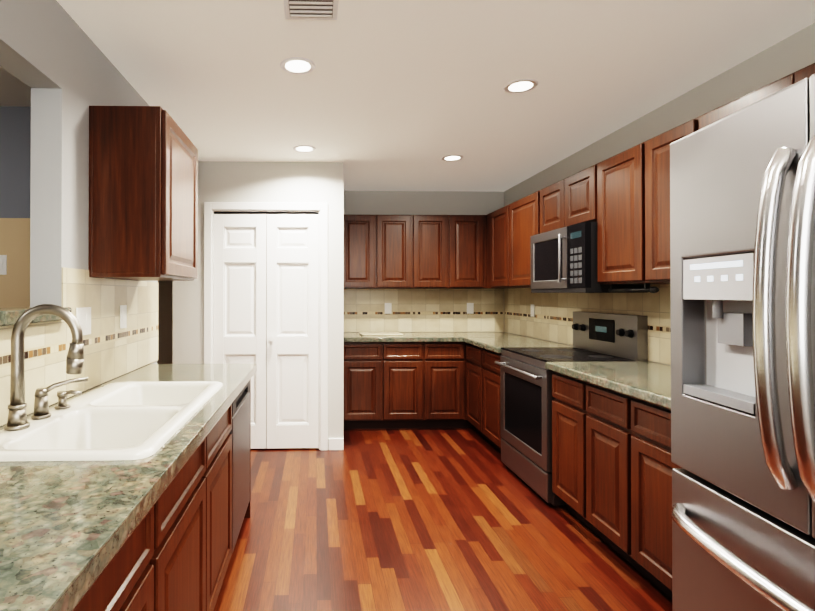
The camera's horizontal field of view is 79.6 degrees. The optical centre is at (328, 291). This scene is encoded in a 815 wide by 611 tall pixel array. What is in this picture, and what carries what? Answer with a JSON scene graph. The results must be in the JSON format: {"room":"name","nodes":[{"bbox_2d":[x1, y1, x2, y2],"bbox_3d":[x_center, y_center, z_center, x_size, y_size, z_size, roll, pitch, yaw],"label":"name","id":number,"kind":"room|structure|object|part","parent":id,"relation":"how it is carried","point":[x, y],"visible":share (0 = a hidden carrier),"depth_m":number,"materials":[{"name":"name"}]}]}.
{"room":"kitchen","nodes":[
{"label":"kitchen","id":0,"kind":"room"},
{"bbox_2d":[0,106,30,307],"bbox_3d":[-2.750,0.117,2.914,3.120,2.450,0.120,0,0,-1],"label":"wall","id":1,"kind":"structure","parent":0,"point":[15,150],"depth_m":2.86,"materials":[{"name":"grey paint"}]},
{"bbox_2d":[0,255,6,274],"bbox_3d":[-1.959,-0.158,2.871,0.075,0.118,0.008,0,0,-1],"label":"light switch","id":2,"kind":"object","parent":1,"relation":"attached to","point":[3,264],"visible":1,"depth_m":2.87,"materials":[{"name":"white plastic"}]},
{"bbox_2d":[0,0,156,363],"bbox_3d":[-1.085,0.107,1.202,0.120,2.450,5.730,0,0,-1],"label":"wall","id":3,"kind":"structure","parent":0,"point":[54,58],"depth_m":1.88,"materials":[{"name":"grey paint"}]},
{"bbox_2d":[0,307,71,326],"bbox_3d":[-1.060,0.075,0.130,0.215,0.048,3.486,0,0,-1],"label":"pass-through ledge","id":4,"kind":"object","parent":3,"relation":"on","point":[9,316],"visible":0.65,"depth_m":1.56,"materials":[{"name":"stone"}]},
{"bbox_2d":[0,267,157,425],"bbox_3d":[-1.024,0.162,1.328,0.006,0.518,3.379,0,0,-1],"label":"backsplash","id":5,"kind":"structure","parent":3,"relation":"attached to","point":[112,350],"depth_m":2.12,"materials":[{"name":"tile"}]},
{"bbox_2d":[76,307,90,334],"bbox_3d":[-1.035,0.127,2.038,0.008,0.118,0.128,0,0,-1],"label":"electrical outlet","id":6,"kind":"object","parent":5,"relation":"attached to","point":[83,315],"visible":0.79,"depth_m":2.04,"materials":[{"name":"white plastic"}]},
{"bbox_2d":[120,305,126,328],"bbox_3d":[-1.046,0.129,2.458,0.008,0.118,0.075,0,0,-1],"label":"electrical outlet","id":7,"kind":"object","parent":5,"relation":"attached to","point":[123,316],"visible":1,"depth_m":2.45,"materials":[{"name":"white plastic"}]},
{"bbox_2d":[89,106,197,280],"bbox_3d":[-0.889,-0.436,2.405,0.331,0.750,0.600,0,0,-1],"label":"upper cabinet","id":8,"kind":"object","parent":3,"relation":"attached to","point":[143,193],"visible":1,"depth_m":2.11,"materials":[{"name":"brown wood"}]},
{"bbox_2d":[157,161,343,449],"bbox_3d":[-1.316,0.124,4.122,2.890,2.450,0.120,0,0,-1],"label":"wall","id":9,"kind":"structure","parent":0,"point":[180,322],"depth_m":4.07,"materials":[{"name":"grey paint"}]},
{"bbox_2d":[204,202,327,450],"bbox_3d":[-0.528,0.298,4.133,1.044,2.102,0.136,0,0,-1],"label":"door frame","id":10,"kind":"structure","parent":9,"relation":"attached to","point":[210,208],"depth_m":4.08,"materials":[{"name":"white wood"}]},
{"bbox_2d":[214,212,318,448],"bbox_3d":[-0.527,0.329,4.094,0.894,2.015,0.094,0,0,-1],"label":"closet door","id":11,"kind":"structure","parent":9,"relation":"in","point":[258,255],"depth_m":4.10,"materials":[{"name":"white painted wood"}]},
{"bbox_2d":[329,438,343,449],"bbox_3d":[-1.241,1.295,3.532,2.770,0.100,1.049,0,0,-1],"label":"baseboard","id":12,"kind":"structure","parent":9,"relation":"attached to","point":[336,443],"depth_m":4.08,"materials":[{"name":"white wood"}]},
{"bbox_2d":[266,291,266,425],"bbox_3d":[-0.475,0.128,4.849,1.170,2.450,0.090,0,0,-1],"label":"wall","id":13,"kind":"structure","parent":0,"point":[266,358],"depth_m":4.79,"materials":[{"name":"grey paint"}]},
{"bbox_2d":[0,0,814,191],"bbox_3d":[-1.070,-1.144,1.774,6.420,0.060,7.100,0,0,-1],"label":"ceiling","id":14,"kind":"structure","parent":0,"point":[395,95],"depth_m":2.43,"materials":[{"name":"white paint"}]},
{"bbox_2d":[280,57,315,73],"bbox_3d":[-0.150,-1.108,2.368,0.176,0.006,0.176,0,0,-1],"label":"recessed light","id":15,"kind":"object","parent":14,"relation":"in","point":[296,65],"visible":1,"depth_m":2.36,"materials":[{"name":"white glass"}]},
{"bbox_2d":[293,145,315,151],"bbox_3d":[-0.185,-1.100,3.718,0.176,0.006,0.176,0,0,-1],"label":"recessed light","id":16,"kind":"object","parent":14,"relation":"in","point":[303,148],"visible":1,"depth_m":3.70,"materials":[{"name":"white glass"}]},
{"bbox_2d":[283,0,338,19],"bbox_3d":[-0.066,-1.105,1.820,0.210,0.016,0.270,0,0,-1],"label":"ceiling vent","id":17,"kind":"object","parent":14,"relation":"in","point":[311,9],"visible":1,"depth_m":1.88,"materials":[{"name":"white metal"}]},
{"bbox_2d":[441,155,462,160],"bbox_3d":[1.024,-1.099,3.969,0.176,0.006,0.176,0,0,-1],"label":"recessed light","id":18,"kind":"object","parent":14,"relation":"in","point":[452,157],"visible":0.96,"depth_m":3.95,"materials":[{"name":"white glass"}]},
{"bbox_2d":[503,79,537,92],"bbox_3d":[1.040,-1.107,2.599,0.176,0.006,0.176,0,0,-1],"label":"recessed light","id":19,"kind":"object","parent":14,"relation":"in","point":[520,85],"visible":1,"depth_m":2.59,"materials":[{"name":"white"}]},
{"bbox_2d":[344,191,503,214],"bbox_3d":[0.954,0.130,5.311,1.950,2.450,0.120,0,0,-1],"label":"wall","id":20,"kind":"structure","parent":0,"point":[418,203],"depth_m":5.26,"materials":[{"name":"grey paint"}]},
{"bbox_2d":[344,214,375,288],"bbox_3d":[0.295,-0.408,5.070,0.373,0.755,0.331,0,0,-1],"label":"upper cabinet","id":21,"kind":"object","parent":20,"relation":"attached to","point":[359,230],"depth_m":4.91,"materials":[{"name":"brown wood"}]},
{"bbox_2d":[376,215,415,288],"bbox_3d":[0.660,-0.408,5.079,0.392,0.755,0.331,0,0,-1],"label":"upper cabinet","id":22,"kind":"object","parent":20,"relation":"attached to","point":[415,251],"depth_m":4.92,"materials":[{"name":"brown wood"}]},
{"bbox_2d":[344,289,503,331],"bbox_3d":[1.012,0.207,5.248,1.821,0.472,0.006,0,0,-1],"label":"backsplash","id":23,"kind":"structure","parent":20,"relation":"attached to","point":[429,310],"depth_m":5.25,"materials":[{"name":"tile"}]},
{"bbox_2d":[385,303,391,313],"bbox_3d":[0.651,0.185,5.231,0.075,0.118,0.008,0,0,-1],"label":"electrical outlet","id":24,"kind":"object","parent":23,"relation":"attached to","point":[388,308],"visible":1,"depth_m":5.23,"materials":[{"name":"white plastic"}]},
{"bbox_2d":[467,303,473,313],"bbox_3d":[1.551,0.185,5.255,0.075,0.118,0.008,0,0,-1],"label":"electrical outlet","id":25,"kind":"object","parent":23,"relation":"attached to","point":[470,308],"visible":1,"depth_m":5.25,"materials":[{"name":"white plastic"}]},
{"bbox_2d":[416,215,451,288],"bbox_3d":[1.033,-0.408,5.089,0.391,0.755,0.331,0,0,-1],"label":"upper cabinet","id":26,"kind":"object","parent":20,"relation":"attached to","point":[433,232],"depth_m":4.93,"materials":[{"name":"brown wood"}]},
{"bbox_2d":[452,215,487,288],"bbox_3d":[1.406,-0.408,5.099,0.392,0.755,0.331,0,0,-1],"label":"upper cabinet","id":27,"kind":"object","parent":20,"relation":"attached to","point":[469,232],"depth_m":4.94,"materials":[{"name":"brown wood"}]},
{"bbox_2d":[214,426,671,610],"bbox_3d":[-1.070,1.366,1.760,6.420,0.060,7.100,0,0,-1],"label":"floor","id":28,"kind":"structure","parent":0,"point":[448,519],"depth_m":2.60,"materials":[{"name":"brown wood"}]},
{"bbox_2d":[73,491,164,610],"bbox_3d":[-0.710,0.899,0.768,0.604,0.862,0.788,0,0,-1],"label":"base cabinet","id":29,"kind":"object","parent":28,"relation":"on","point":[134,579],"depth_m":1.06,"materials":[{"name":"brown wood"}]},
{"bbox_2d":[0,364,256,610],"bbox_3d":[-0.705,0.446,1.260,0.640,0.046,3.230,0,0,-1],"label":"countertop","id":30,"kind":"structure","parent":29,"relation":"on","point":[67,528],"depth_m":0.96,"materials":[{"name":"stone"}]},
{"bbox_2d":[4,304,87,430],"bbox_3d":[-0.846,0.223,1.557,0.226,0.368,0.312,0,0,-1],"label":"faucet","id":31,"kind":"object","parent":30,"relation":"on","point":[17,415],"visible":1,"depth_m":1.42,"materials":[{"name":"silver metal"}]},
{"bbox_2d":[0,381,222,461],"bbox_3d":[-0.723,0.514,1.704,0.520,0.212,1.020,0,0,-1],"label":"sink","id":32,"kind":"object","parent":30,"relation":"in","point":[125,420],"visible":0.67,"depth_m":1.67,"materials":[{"name":"white porcelain"}]},
{"bbox_2d":[165,429,212,610],"bbox_3d":[-0.727,0.903,1.423,0.604,0.862,0.558,0,0,-1],"label":"base cabinet","id":33,"kind":"object","parent":28,"relation":"on","point":[174,552],"depth_m":1.52,"materials":[{"name":"brown wood"}]},
{"bbox_2d":[213,404,231,610],"bbox_3d":[-0.741,0.906,1.972,0.604,0.862,0.540,0,0,-1],"label":"base cabinet","id":34,"kind":"object","parent":28,"relation":"on","point":[222,440],"depth_m":2.01,"materials":[{"name":"brown wood"}]},
{"bbox_2d":[229,380,249,553],"bbox_3d":[-0.742,0.911,2.542,0.575,0.858,0.594,0,0,-1],"label":"dishwasher","id":35,"kind":"object","parent":28,"relation":"on","point":[240,431],"visible":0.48,"depth_m":2.48,"materials":[{"name":"silver metal"}]},
{"bbox_2d":[244,379,250,517],"bbox_3d":[-0.764,0.911,2.853,0.603,0.862,0.020,0,0,-1],"label":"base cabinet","id":36,"kind":"object","parent":28,"relation":"on","point":[248,513],"visible":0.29,"depth_m":2.86,"materials":[{"name":"brown wood"}]},
{"bbox_2d":[344,342,383,428],"bbox_3d":[0.313,0.922,4.929,0.402,0.862,0.598,0,0,-1],"label":"base cabinet","id":37,"kind":"object","parent":28,"relation":"on","point":[363,361],"depth_m":4.63,"materials":[{"name":"brown wood"}]},
{"bbox_2d":[384,342,423,428],"bbox_3d":[0.706,0.922,4.939,0.420,0.862,0.598,0,0,-1],"label":"base cabinet","id":38,"kind":"object","parent":28,"relation":"on","point":[404,385],"depth_m":4.64,"materials":[{"name":"brown wood"}]},
{"bbox_2d":[344,332,520,341],"bbox_3d":[1.024,0.466,4.928,1.826,0.046,0.641,0,0,-1],"label":"countertop","id":39,"kind":"structure","parent":38,"relation":"on","point":[348,336],"depth_m":4.71,"materials":[{"name":"stone"}]},
{"bbox_2d":[359,332,402,335],"bbox_3d":[0.538,0.436,4.939,0.420,0.012,0.280,0,0,-1],"label":"cutting board","id":40,"kind":"object","parent":39,"relation":"on","point":[380,333],"visible":1,"depth_m":4.91,"materials":[{"name":"white plastic"}]},
{"bbox_2d":[424,342,467,428],"bbox_3d":[1.108,0.922,4.950,0.420,0.862,0.598,0,0,-1],"label":"base cabinet","id":41,"kind":"object","parent":28,"relation":"on","point":[444,362],"depth_m":4.65,"materials":[{"name":"brown wood"}]},
{"bbox_2d":[466,343,502,452],"bbox_3d":[1.647,0.918,4.200,0.618,0.862,0.923,0,0,-1],"label":"base cabinet","id":42,"kind":"object","parent":28,"relation":"on","point":[482,393],"visible":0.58,"depth_m":4.15,"materials":[{"name":"brown wood"}]},
{"bbox_2d":[462,336,572,352],"bbox_3d":[1.629,0.462,4.175,0.656,0.046,0.870,0,0,-1],"label":"countertop","id":43,"kind":"structure","parent":42,"relation":"on","point":[495,342],"depth_m":4.13,"materials":[{"name":"stone"}]},
{"bbox_2d":[552,372,579,519],"bbox_3d":[1.684,0.910,2.777,0.618,0.862,0.389,0,0,-1],"label":"base cabinet","id":44,"kind":"object","parent":28,"relation":"on","point":[565,389],"depth_m":2.79,"materials":[{"name":"brown wood"}]},
{"bbox_2d":[545,361,670,409],"bbox_3d":[1.681,0.451,2.239,0.653,0.046,1.470,0,0,-1],"label":"countertop","id":45,"kind":"structure","parent":44,"relation":"on","point":[648,381],"depth_m":2.46,"materials":[{"name":"stone"}]},
{"bbox_2d":[494,311,647,506],"bbox_3d":[1.629,0.749,3.355,0.693,1.190,0.756,0,0,-1],"label":"range","id":46,"kind":"object","parent":28,"relation":"on","point":[526,398],"visible":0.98,"depth_m":3.24,"materials":[{"name":"silver metal"}]},
{"bbox_2d":[580,380,623,557],"bbox_3d":[1.694,0.908,2.408,0.618,0.862,0.388,0,0,-1],"label":"base cabinet","id":47,"kind":"object","parent":28,"relation":"on","point":[613,465],"depth_m":2.44,"materials":[{"name":"brown wood"}]},
{"bbox_2d":[624,395,681,598],"bbox_3d":[1.703,0.906,2.037,0.618,0.862,0.387,0,0,-1],"label":"base cabinet","id":48,"kind":"object","parent":28,"relation":"on","point":[648,466],"depth_m":2.10,"materials":[{"name":"brown wood"}]},
{"bbox_2d":[670,74,814,610],"bbox_3d":[1.402,0.435,0.997,0.948,1.786,0.903,0,0,4],"label":"refrigerator","id":49,"kind":"object","parent":28,"relation":"on","point":[742,238],"visible":1,"depth_m":1.19,"materials":[{"name":"silver metal"}]},
{"bbox_3d":[1.071,0.103,1.291,0.086,0.392,0.257,0,0,-1],"label":"panel","id":50,"kind":"part","parent":49,"relation":"part of","materials":[{"name":"grey"}]},
{"bbox_2d":[504,23,814,365],"bbox_3d":[2.079,0.111,1.849,0.120,2.450,7.100,0,0,-1],"label":"wall","id":51,"kind":"structure","parent":0,"point":[793,53],"depth_m":2.64,"materials":[{"name":"grey paint"}]},
{"bbox_2d":[487,189,541,287],"bbox_3d":[1.787,-0.413,4.343,0.331,0.755,1.196,0,0,-1],"label":"upper cabinet","id":52,"kind":"object","parent":51,"relation":"attached to","point":[513,227],"visible":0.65,"depth_m":4.26,"materials":[{"name":"brown wood"}]},
{"bbox_2d":[540,163,598,232],"bbox_3d":[1.812,-0.615,3.366,0.331,0.361,0.758,0,0,-1],"label":"upper cabinet","id":53,"kind":"object","parent":51,"relation":"attached to","point":[569,200],"visible":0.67,"depth_m":3.29,"materials":[{"name":"brown wood"}]},
{"bbox_2d":[530,222,647,292],"bbox_3d":[1.756,-0.211,3.363,0.441,0.440,0.754,0,0,-1],"label":"microwave","id":54,"kind":"object","parent":53,"relation":"attached to","point":[563,260],"visible":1,"depth_m":3.19,"materials":[{"name":"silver metal"}]},
{"bbox_2d":[504,284,670,364],"bbox_3d":[1.977,0.197,3.395,0.003,0.472,3.747,0,0,-1],"label":"backsplash","id":55,"kind":"structure","parent":51,"relation":"attached to","point":[552,320],"depth_m":3.84,"materials":[{"name":"tile"}]},
{"bbox_2d":[530,304,534,316],"bbox_3d":[1.937,0.181,4.566,0.008,0.118,0.075,0,0,-1],"label":"electrical outlet","id":56,"kind":"object","parent":55,"relation":"attached to","point":[532,309],"visible":0.96,"depth_m":4.55,"materials":[{"name":"white plastic"}]},
{"bbox_2d":[597,116,699,283],"bbox_3d":[1.833,-0.422,2.591,0.331,0.755,0.786,0,0,-1],"label":"upper cabinet","id":57,"kind":"object","parent":51,"relation":"attached to","point":[633,215],"visible":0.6,"depth_m":2.60,"materials":[{"name":"brown wood"}]},
{"bbox_2d":[608,283,658,292],"bbox_3d":[1.726,-0.017,2.736,0.034,0.053,0.410,0,0,-1],"label":"towel bar","id":58,"kind":"object","parent":57,"relation":"attached to","point":[646,288],"visible":1,"depth_m":2.69,"materials":[{"name":"black metal"}]},
{"bbox_2d":[699,63,814,128],"bbox_3d":[1.866,-0.657,1.308,0.331,0.300,1.780,0,0,-1],"label":"upper cabinet","id":59,"kind":"object","parent":51,"relation":"attached to","point":[725,110],"visible":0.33,"depth_m":1.90,"materials":[{"name":"brown wood"}]}
]}

